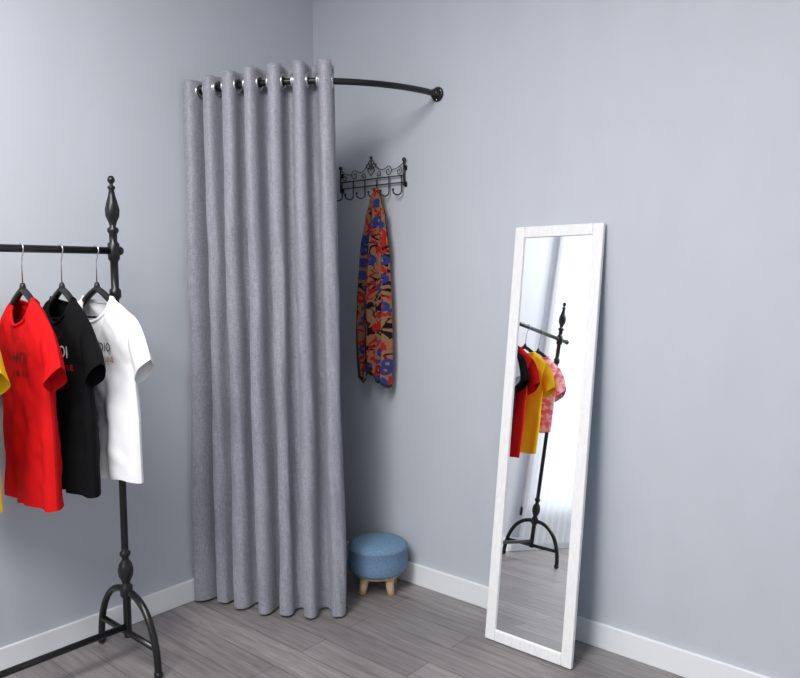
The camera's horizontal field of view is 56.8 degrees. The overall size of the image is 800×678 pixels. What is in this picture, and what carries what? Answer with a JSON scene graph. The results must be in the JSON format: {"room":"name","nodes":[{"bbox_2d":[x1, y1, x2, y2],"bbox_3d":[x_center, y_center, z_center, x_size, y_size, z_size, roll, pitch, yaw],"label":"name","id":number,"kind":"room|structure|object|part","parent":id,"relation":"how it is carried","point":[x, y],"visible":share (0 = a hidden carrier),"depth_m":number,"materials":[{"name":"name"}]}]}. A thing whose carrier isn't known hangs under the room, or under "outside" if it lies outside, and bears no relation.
{"room":"clothing store","nodes":[
{"label":"clothing store","id":0,"kind":"room"},
{"bbox_2d":[0,0,312,647],"bbox_3d":[-2.048,-0.260,1.810,0.100,3.000,5.100,4,6,41],"label":"wall","id":1,"kind":"structure","parent":0,"point":[91,91],"depth_m":2.83,"materials":[{"name":"paint"}]},
{"bbox_2d":[0,578,194,670],"bbox_3d":[-1.997,1.190,1.894,0.014,0.095,4.900,4,6,41],"label":"baseboard","id":2,"kind":"structure","parent":1,"relation":"attached to","point":[169,598],"depth_m":2.81,"materials":[{"name":"white"}]},
{"bbox_2d":[4,561,684,677],"bbox_3d":[-0.260,1.402,0.410,4.800,0.100,5.100,4,6,41],"label":"floor","id":3,"kind":"structure","parent":0,"point":[417,631],"depth_m":2.77,"materials":[{"name":"grey wood"}]},
{"bbox_2d":[0,176,162,677],"bbox_3d":[-1.311,0.336,2.238,0.426,1.733,1.061,4,6,41],"label":"clothes rack","id":4,"kind":"object","parent":3,"relation":"on","point":[113,249],"visible":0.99,"depth_m":2.56,"materials":[{"name":"black metal"}]},
{"bbox_2d":[10,243,33,321],"bbox_3d":[-1.193,-0.174,2.337,0.320,0.260,0.021,4,6,41],"label":"clothes hanger","id":5,"kind":"object","parent":4,"relation":"hanging from","point":[22,290],"visible":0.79,"depth_m":2.33,"materials":[{"name":"black plastic"}]},
{"bbox_2d":[0,298,66,512],"bbox_3d":[-1.190,0.198,2.368,0.480,0.661,0.106,4,6,41],"label":"t-shirt","id":6,"kind":"object","parent":5,"relation":"hanging from","point":[31,353],"visible":0.95,"depth_m":2.29,"materials":[{"name":"red fabric"}]},
{"bbox_3d":[-1.315,-0.273,2.187,0.034,0.034,1.061,4,6,41],"label":"rail","id":7,"kind":"part","parent":4,"relation":"part of","materials":[{"name":"black metal"}]},
{"bbox_2d":[49,244,77,319],"bbox_3d":[-1.111,-0.183,2.430,0.320,0.260,0.021,4,6,41],"label":"clothes hanger","id":8,"kind":"object","parent":4,"relation":"hanging from","point":[61,290],"visible":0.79,"depth_m":2.42,"materials":[{"name":"black plastic"}]},
{"bbox_2d":[42,296,105,497],"bbox_3d":[-1.109,0.181,2.461,0.483,0.645,0.111,4,6,41],"label":"t-shirt","id":9,"kind":"object","parent":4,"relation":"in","point":[85,368],"visible":0.68,"depth_m":2.37,"materials":[{"name":"black fabric"}]},
{"bbox_2d":[82,245,109,317],"bbox_3d":[-1.033,-0.191,2.521,0.320,0.260,0.022,3,6,34],"label":"clothes hanger","id":10,"kind":"object","parent":4,"relation":"hanging from","point":[96,289],"visible":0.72,"depth_m":2.52,"materials":[{"name":"black plastic"}]},
{"bbox_2d":[77,295,153,483],"bbox_3d":[-1.031,0.163,2.550,0.542,0.624,0.106,3,6,34],"label":"t-shirt","id":11,"kind":"object","parent":10,"relation":"hanging from","point":[128,360],"visible":0.53,"depth_m":2.45,"materials":[{"name":"white fabric"}]},
{"bbox_3d":[-0.988,0.258,2.607,0.054,1.643,0.054,4,6,41],"label":"post","id":12,"kind":"part","parent":4,"relation":"part of","materials":[{"name":"black metal"}]},
{"bbox_2d":[348,532,407,595],"bbox_3d":[-0.097,0.997,3.279,0.264,0.233,0.264,-4,6,-40],"label":"footstool","id":13,"kind":"object","parent":3,"relation":"on","point":[372,556],"visible":1,"depth_m":3.19,"materials":[{"name":"blue fabric"}]},
{"bbox_3d":[-0.097,1.029,3.281,0.210,0.016,0.210,-4,6,-40],"label":"seat","id":14,"kind":"part","parent":13,"relation":"part of","materials":[{"name":"brown wood"}]},
{"bbox_2d":[485,223,605,668],"bbox_3d":[0.529,0.365,2.730,0.364,1.567,0.221,4,6,41],"label":"mirror","id":15,"kind":"object","parent":3,"relation":"on","point":[532,604],"visible":1,"depth_m":2.72,"materials":[{"name":"white wood"}]},
{"bbox_2d":[312,0,799,677],"bbox_3d":[1.402,-0.307,2.134,4.700,3.000,0.100,4,6,41],"label":"wall","id":16,"kind":"structure","parent":0,"point":[673,126],"depth_m":2.64,"materials":[{"name":"paint"}]},
{"bbox_2d":[198,78,443,101],"bbox_3d":[-0.348,-1.007,2.968,1.061,0.060,0.243,0,5,-1],"label":"curtain rod","id":17,"kind":"object","parent":16,"relation":"attached to","point":[437,93],"visible":0.51,"depth_m":2.91,"materials":[{"name":"black metal"}]},
{"bbox_2d":[183,58,345,617],"bbox_3d":[-0.557,0.021,2.998,0.678,2.200,0.173,1,5,15],"label":"curtain","id":18,"kind":"object","parent":17,"relation":"hanging from","point":[268,496],"visible":0.99,"depth_m":2.97,"materials":[{"name":"fabric"}]},
{"bbox_2d":[337,156,406,200],"bbox_3d":[-0.141,-0.728,3.330,0.414,0.190,0.054,4,6,41],"label":"wall hook rack","id":19,"kind":"object","parent":16,"relation":"attached to","point":[342,176],"visible":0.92,"depth_m":3.33,"materials":[{"name":"black metal"}]},
{"bbox_2d":[356,187,392,387],"bbox_3d":[-0.115,-0.231,3.300,0.192,0.890,0.093,4,6,41],"label":"patterned scarf","id":20,"kind":"object","parent":19,"relation":"hanging from","point":[374,325],"visible":1,"depth_m":3.27,"materials":[{"name":"multicoloured fabric"}]},
{"bbox_2d":[346,541,771,677],"bbox_3d":[1.340,1.143,2.240,4.586,0.095,0.014,4,6,41],"label":"baseboard","id":21,"kind":"structure","parent":16,"relation":"attached to","point":[663,656],"depth_m":2.69,"materials":[{"name":"white"}]},
{"bbox_3d":[-1.305,-0.163,2.207,0.320,0.259,0.021,4,6,41],"label":"clothes hanger","id":22,"kind":"object","parent":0,"visible":0},
{"bbox_2d":[0,351,10,511],"bbox_3d":[-1.302,0.193,2.238,0.499,0.630,0.107,4,6,41],"label":"t-shirt","id":23,"kind":"object","parent":22,"relation":"hanging from","point":[5,384],"visible":1,"depth_m":2.12,"materials":[{"name":"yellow fabric"}]}
]}

